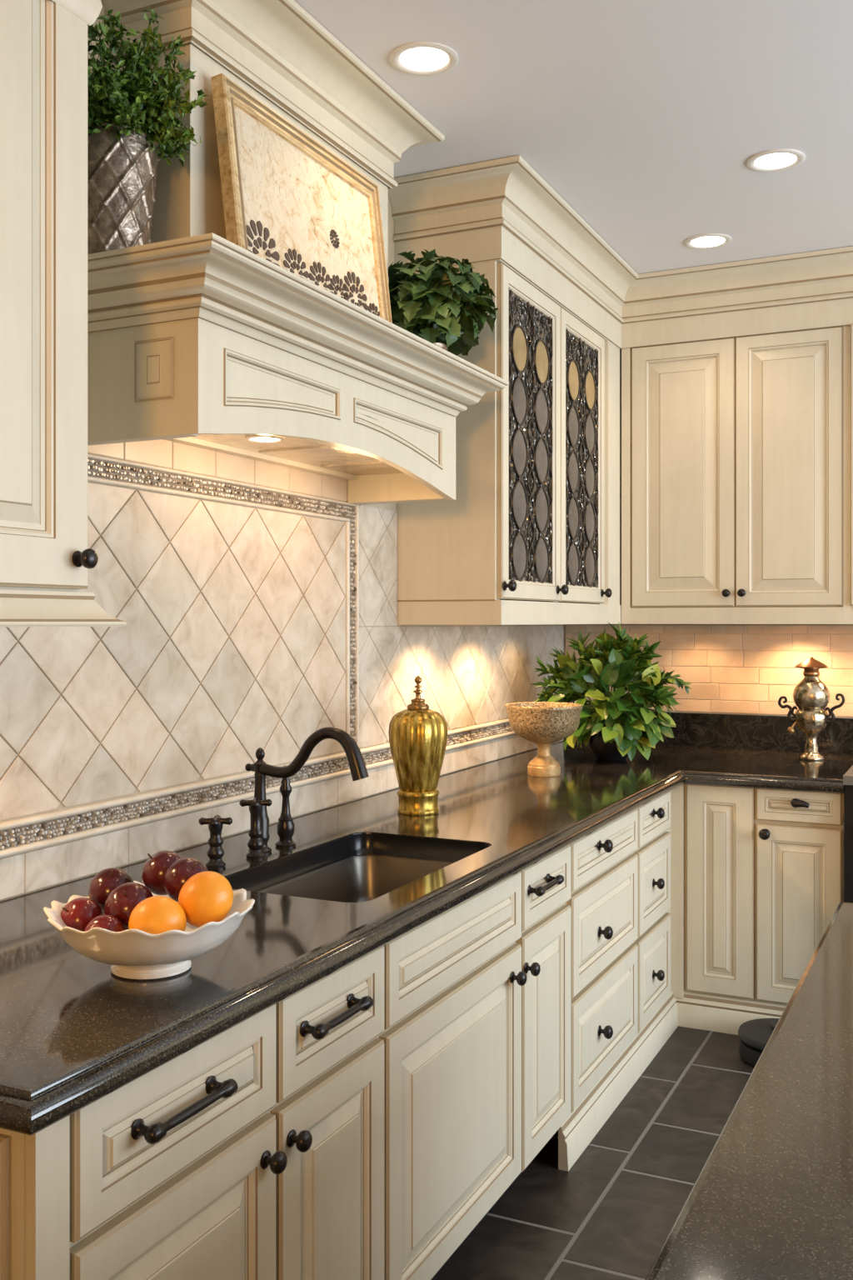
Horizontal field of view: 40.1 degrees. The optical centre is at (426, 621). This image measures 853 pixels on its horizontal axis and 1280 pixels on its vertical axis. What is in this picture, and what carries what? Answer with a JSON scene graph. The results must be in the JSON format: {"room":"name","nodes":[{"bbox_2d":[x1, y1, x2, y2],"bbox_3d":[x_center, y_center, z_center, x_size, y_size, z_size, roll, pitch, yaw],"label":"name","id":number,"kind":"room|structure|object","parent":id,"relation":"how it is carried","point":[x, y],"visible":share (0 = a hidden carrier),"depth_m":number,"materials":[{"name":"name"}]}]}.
{"room":"kitchen","nodes":[
{"label":"kitchen","id":0,"kind":"room"},
{"bbox_2d":[0,0,563,901],"bbox_3d":[-1.367,0.036,1.186,0.100,2.820,9.162,0,0,26],"label":"wall","id":1,"kind":"structure","parent":0,"point":[391,221],"depth_m":3.58,"materials":[{"name":"beige paint"}]},
{"bbox_2d":[0,0,126,627],"bbox_3d":[-0.858,-0.681,1.652,0.392,1.380,0.842,0,0,26],"label":"upper cabinet","id":2,"kind":"object","parent":1,"relation":"attached to","point":[46,557],"visible":1,"depth_m":1.84,"materials":[{"name":"beige paint"}]},
{"bbox_2d":[0,439,564,900],"bbox_3d":[-0.281,0.039,3.323,0.018,0.985,4.155,0,0,26],"label":"tile backsplash","id":3,"kind":"structure","parent":1,"relation":"attached to","point":[257,603],"depth_m":2.83,"materials":[{"name":"beige tile"}]},
{"bbox_2d":[87,0,509,504],"bbox_3d":[-0.282,-0.858,2.794,0.469,1.028,1.420,0,0,26],"label":"range hood","id":4,"kind":"object","parent":1,"relation":"attached to","point":[196,337],"depth_m":2.56,"materials":[{"name":"beige paint"}]},
{"bbox_2d":[87,6,207,254],"bbox_3d":[-0.625,-0.929,2.222,0.329,0.491,0.439,0,0,26],"label":"potted fern","id":5,"kind":"object","parent":4,"relation":"on","point":[130,125],"visible":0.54,"depth_m":2.26,"materials":[{"name":"green plant"}]},
{"bbox_2d":[245,434,284,442],"bbox_3d":[-0.367,-0.418,2.648,0.088,0.014,0.088,0,0,26],"label":"lamp","id":6,"kind":"object","parent":4,"relation":"on","point":[261,438],"depth_m":2.64,"materials":[{"name":"silver metal"}]},
{"bbox_2d":[433,342,448,350],"bbox_3d":[0.002,-0.737,3.357,0.118,0.106,0.118,0,0,26],"label":"pot","id":7,"kind":"object","parent":4,"relation":"on","point":[445,347],"depth_m":3.32,"materials":[{"name":"grey metal"}]},
{"bbox_2d":[388,249,498,355],"bbox_3d":[0.016,-0.879,3.386,0.382,0.390,0.385,0,0,-6],"label":"ivy","id":8,"kind":"object","parent":4,"relation":"on","point":[426,305],"visible":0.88,"depth_m":3.30,"materials":[{"name":"green plant"}]},
{"bbox_2d":[396,259,620,624],"bbox_3d":[0.368,-0.680,4.236,0.401,1.381,1.325,0,0,26],"label":"upper cabinet","id":9,"kind":"object","parent":1,"relation":"attached to","point":[530,534],"visible":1,"depth_m":3.80,"materials":[{"name":"beige paint"}]},
{"bbox_2d":[388,155,852,348],"bbox_3d":[1.244,-1.240,3.751,2.399,0.262,1.410,0,0,26],"label":"trim","id":10,"kind":"structure","parent":9,"relation":"attached to","point":[502,209],"depth_m":4.31,"materials":[{"name":"beige paint"}]},
{"bbox_2d":[294,0,852,274],"bbox_3d":[0.664,-1.423,0.216,4.600,0.100,9.162,0,0,26],"label":"ceiling","id":11,"kind":"structure","parent":0,"point":[647,117],"depth_m":3.11,"materials":[{"name":"white paint"}]},
{"bbox_2d":[390,41,458,75],"bbox_3d":[-0.006,-1.370,2.847,0.168,0.006,0.168,0,0,26],"label":"recessed light","id":12,"kind":"object","parent":11,"relation":"in","point":[408,58],"visible":1,"depth_m":2.84,"materials":[{"name":"white"}]},
{"bbox_2d":[684,233,732,249],"bbox_3d":[1.016,-1.370,4.213,0.168,0.006,0.168,0,0,26],"label":"recessed light","id":13,"kind":"object","parent":11,"relation":"in","point":[708,241],"visible":1,"depth_m":4.21,"materials":[{"name":"white"}]},
{"bbox_2d":[746,149,805,172],"bbox_3d":[1.040,-1.370,3.475,0.168,0.006,0.168,0,0,26],"label":"recessed light","id":14,"kind":"object","parent":11,"relation":"in","point":[777,160],"visible":1,"depth_m":3.47,"materials":[{"name":"white"}]},
{"bbox_2d":[432,1025,754,1279],"bbox_3d":[0.664,1.496,0.216,4.600,0.100,9.162,0,0,26],"label":"floor","id":15,"kind":"structure","parent":0,"point":[611,1216],"depth_m":2.99,"materials":[{"name":"grey tile"}]},
{"bbox_2d":[0,1004,287,1279],"bbox_3d":[-0.634,1.010,1.724,0.718,0.872,0.530,0,0,26],"label":"base cabinet","id":16,"kind":"object","parent":15,"relation":"on","point":[169,1174],"visible":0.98,"depth_m":1.57,"materials":[{"name":"beige paint"}]},
{"bbox_2d":[0,711,852,1135],"bbox_3d":[0.746,0.483,2.930,2.190,0.190,3.975,0,0,26],"label":"countertop","id":17,"kind":"structure","parent":16,"relation":"on","point":[74,1032],"depth_m":2.17,"materials":[{"name":"black stone"}]},
{"bbox_2d":[43,880,254,979],"bbox_3d":[-0.421,0.480,1.787,0.316,0.104,0.312,0,0,26],"label":"fruit bowl","id":18,"kind":"object","parent":17,"relation":"on","point":[134,954],"visible":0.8,"depth_m":1.68,"materials":[{"name":"white ceramic"}]},
{"bbox_2d":[60,897,102,931],"bbox_3d":[-0.530,0.457,1.788,0.066,0.065,0.065,0,0,26],"label":"plum","id":19,"kind":"object","parent":18,"relation":"in","point":[77,913],"visible":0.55,"depth_m":1.76,"materials":[{"name":"brown food"}]},
{"bbox_2d":[84,915,124,931],"bbox_3d":[-0.477,0.465,1.726,0.060,0.059,0.060,0,0,26],"label":"plum","id":20,"kind":"object","parent":18,"relation":"in","point":[109,922],"visible":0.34,"depth_m":1.71,"materials":[{"name":"brown food"}]},
{"bbox_2d":[88,867,134,912],"bbox_3d":[-0.502,0.428,1.860,0.072,0.071,0.071,0,0,26],"label":"plum","id":21,"kind":"object","parent":18,"relation":"in","point":[104,882],"visible":0.57,"depth_m":1.83,"materials":[{"name":"brown food"}]},
{"bbox_2d":[104,882,153,929],"bbox_3d":[-0.456,0.440,1.794,0.076,0.075,0.075,0,0,26],"label":"plum","id":22,"kind":"object","parent":18,"relation":"in","point":[121,902],"visible":0.66,"depth_m":1.77,"materials":[{"name":"brown food"}]},
{"bbox_2d":[128,895,186,934],"bbox_3d":[-0.398,0.448,1.728,0.084,0.081,0.083,0,0,26],"label":"orange","id":23,"kind":"object","parent":18,"relation":"in","point":[157,914],"visible":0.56,"depth_m":1.70,"materials":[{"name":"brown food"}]},
{"bbox_2d":[141,850,182,895],"bbox_3d":[-0.420,0.403,1.868,0.071,0.070,0.071,0,0,26],"label":"plum","id":24,"kind":"object","parent":18,"relation":"in","point":[153,870],"visible":0.58,"depth_m":1.84,"materials":[{"name":"brown food"}]},
{"bbox_2d":[163,857,208,902],"bbox_3d":[-0.376,0.406,1.831,0.071,0.070,0.072,0,0,26],"label":"plum","id":25,"kind":"object","parent":18,"relation":"in","point":[180,871],"visible":0.6,"depth_m":1.81,"materials":[{"name":"brown food"}]},
{"bbox_2d":[178,870,233,927],"bbox_3d":[-0.337,0.424,1.782,0.085,0.084,0.084,0,0,26],"label":"orange","id":26,"kind":"object","parent":18,"relation":"in","point":[207,897],"visible":0.93,"depth_m":1.75,"materials":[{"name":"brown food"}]},
{"bbox_2d":[199,815,232,869],"bbox_3d":[-0.458,0.479,2.532,0.057,0.107,0.057,0,0,42],"label":"handle","id":27,"kind":"object","parent":17,"relation":"on","point":[215,852],"visible":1,"depth_m":2.52,"materials":[{"name":"brown metal"}]},
{"bbox_2d":[240,797,271,859],"bbox_3d":[-0.385,0.467,2.633,0.057,0.131,0.057,0,0,39],"label":"handle","id":28,"kind":"object","parent":17,"relation":"on","point":[256,843],"visible":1,"depth_m":2.62,"materials":[{"name":"brown metal"}]},
{"bbox_2d":[275,765,296,847],"bbox_3d":[-0.334,0.438,2.768,0.050,0.190,0.050,0,0,26],"label":"sprayer","id":29,"kind":"object","parent":17,"relation":"on","point":[286,826],"visible":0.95,"depth_m":2.76,"materials":[{"name":"brown metal"}]},
{"bbox_2d":[245,726,369,854],"bbox_3d":[-0.274,0.385,2.641,0.322,0.296,0.054,0,0,26],"label":"faucet","id":30,"kind":"object","parent":17,"relation":"on","point":[358,770],"visible":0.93,"depth_m":2.64,"materials":[{"name":"brown metal"}]},
{"bbox_2d":[225,833,490,902],"bbox_3d":[-0.146,0.641,2.580,0.388,0.211,0.685,0,0,26],"label":"sink","id":31,"kind":"object","parent":17,"relation":"in","point":[359,867],"visible":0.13,"depth_m":2.87,"materials":[{"name":"black"}]},
{"bbox_2d":[257,854,454,902],"bbox_3d":[-0.146,0.667,2.580,0.388,0.160,0.685,0,0,26],"label":"basin","id":32,"kind":"object","parent":31,"relation":"in","point":[337,877],"depth_m":2.88,"materials":[{"name":"brown metal"}]},
{"bbox_2d":[388,675,448,815],"bbox_3d":[-0.023,0.342,3.251,0.166,0.380,0.162,0,0,26],"label":"ginger jar","id":33,"kind":"object","parent":17,"relation":"on","point":[417,733],"visible":1,"depth_m":3.20,"materials":[{"name":"gold metal"}]},
{"bbox_2d":[505,701,583,776],"bbox_3d":[0.407,0.410,4.044,0.270,0.244,0.270,0,0,26],"label":"compote","id":34,"kind":"object","parent":17,"relation":"on","point":[544,724],"visible":1,"depth_m":3.97,"materials":[{"name":"stone"}]},
{"bbox_2d":[505,701,583,744],"bbox_3d":[0.407,0.355,4.044,0.270,0.134,0.270,0,0,26],"label":"bowl","id":35,"kind":"object","parent":34,"relation":"on","point":[538,722],"depth_m":3.95,"materials":[{"name":"stone"}]},
{"bbox_2d":[588,723,628,761],"bbox_3d":[0.711,0.466,4.492,0.184,0.132,0.184,0,0,26],"label":"pot","id":36,"kind":"object","parent":17,"relation":"on","point":[602,751],"depth_m":4.43,"materials":[{"name":"black"}]},
{"bbox_2d":[530,622,692,761],"bbox_3d":[0.698,0.265,4.497,0.582,0.534,0.517,0,0,26],"label":"potted plant","id":37,"kind":"object","parent":17,"relation":"on","point":[619,722],"visible":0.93,"depth_m":4.38,"materials":[{"name":"green plant"}]},
{"bbox_2d":[778,656,844,760],"bbox_3d":[1.487,0.334,4.496,0.138,0.396,0.223,0,0,-38],"label":"urn","id":38,"kind":"object","parent":17,"relation":"on","point":[812,696],"visible":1,"depth_m":4.46,"materials":[{"name":"silver metal"}]},
{"bbox_2d":[268,945,384,1279],"bbox_3d":[-0.441,1.010,2.128,0.718,0.872,0.364,0,0,26],"label":"base cabinet","id":39,"kind":"object","parent":15,"relation":"on","point":[328,1110],"visible":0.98,"depth_m":1.98,"materials":[{"name":"beige paint"}]},
{"bbox_2d":[377,871,527,1279],"bbox_3d":[-0.211,1.010,2.611,0.716,0.872,0.705,0,0,26],"label":"base cabinet","id":40,"kind":"object","parent":15,"relation":"on","point":[452,1035],"visible":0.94,"depth_m":2.42,"materials":[{"name":"beige paint"}]},
{"bbox_2d":[485,845,571,1215],"bbox_3d":[0.021,1.010,3.096,0.718,0.872,0.370,0,0,26],"label":"base cabinet","id":41,"kind":"object","parent":15,"relation":"on","point":[545,942],"visible":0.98,"depth_m":2.94,"materials":[{"name":"beige paint"}]},
{"bbox_2d":[565,808,638,1113],"bbox_3d":[0.245,0.961,3.565,0.718,0.772,0.669,0,0,26],"label":"base cabinet","id":42,"kind":"object","parent":15,"relation":"on","point":[603,902],"visible":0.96,"depth_m":3.38,"materials":[{"name":"beige paint"}]},
{"bbox_2d":[633,790,670,1033],"bbox_3d":[0.496,0.961,4.094,0.717,0.772,0.500,0,0,26],"label":"base cabinet","id":43,"kind":"object","parent":15,"relation":"on","point":[653,852],"visible":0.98,"depth_m":3.89,"materials":[{"name":"beige paint"}]},
{"bbox_2d":[558,990,786,1171],"bbox_3d":[0.882,1.387,3.518,0.588,0.120,1.250,0,0,26],"label":"baseboard","id":44,"kind":"structure","parent":15,"relation":"on","point":[695,1010],"depth_m":3.80,"materials":[{"name":"beige paint"}]},
{"bbox_2d":[670,784,754,1000],"bbox_3d":[0.882,0.961,4.627,0.952,0.772,0.794,0,0,26],"label":"base cabinet","id":45,"kind":"object","parent":15,"relation":"on","point":[712,827],"visible":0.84,"depth_m":4.13,"materials":[{"name":"beige paint"}]},
{"bbox_2d":[645,901,852,1279],"bbox_3d":[0.596,0.990,0.332,1.290,0.914,3.580,0,0,26],"label":"kitchen island","id":46,"kind":"object","parent":15,"relation":"on","point":[772,1197],"visible":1,"depth_m":1.15,"materials":[{"name":"grey stone"}]},
{"bbox_2d":[738,1018,779,1066],"bbox_3d":[1.176,1.388,3.854,0.286,0.113,0.286,0,0,26],"label":"robot vacuum","id":47,"kind":"object","parent":15,"relation":"on","point":[754,1035],"visible":0.34,"depth_m":3.83,"materials":[{"name":"black plastic"}]},
{"bbox_2d":[755,788,844,1004],"bbox_3d":[1.436,0.961,4.340,0.296,0.772,0.835,0,0,26],"label":"base cabinet","id":48,"kind":"object","parent":15,"relation":"on","point":[799,835],"visible":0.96,"depth_m":4.01,"materials":[{"name":"beige paint"}]},
{"bbox_2d":[843,765,852,903],"bbox_3d":[1.899,0.979,4.074,0.756,0.935,0.892,0,0,26],"label":"range","id":49,"kind":"object","parent":15,"relation":"on","point":[848,776],"visible":0.46,"depth_m":3.87,"materials":[{"name":"black metal"}]},
{"bbox_2d":[843,765,852,784],"bbox_3d":[1.907,0.526,4.090,0.756,0.030,0.856,0,0,26],"label":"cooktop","id":50,"kind":"object","parent":49,"relation":"in","point":[848,777],"depth_m":3.86,"materials":[{"name":"grey metal"}]},
{"bbox_2d":[563,348,852,750],"bbox_3d":[2.662,0.036,4.284,4.500,2.820,0.100,0,0,26],"label":"wall","id":51,"kind":"structure","parent":0,"point":[620,348],"depth_m":5.09,"materials":[{"name":"beige paint"}]},
{"bbox_2d":[564,625,852,718],"bbox_3d":[1.783,0.211,4.642,2.594,0.391,0.008,0,0,26],"label":"backsplash","id":52,"kind":"structure","parent":51,"relation":"attached to","point":[731,669],"depth_m":4.86,"materials":[{"name":"beige tile"}]},
{"bbox_2d":[621,325,843,624],"bbox_3d":[1.241,-0.680,4.695,0.854,1.381,0.360,0,0,26],"label":"upper cabinet","id":53,"kind":"object","parent":51,"relation":"attached to","point":[732,447],"visible":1,"depth_m":4.56,"materials":[{"name":"beige paint"}]},
{"bbox_2d":[843,324,852,624],"bbox_3d":[1.938,-0.680,4.372,0.682,1.381,0.342,0,0,26],"label":"upper cabinet","id":54,"kind":"object","parent":51,"relation":"attached to","point":[847,329],"visible":0.88,"depth_m":4.38,"materials":[{"name":"beige paint"}]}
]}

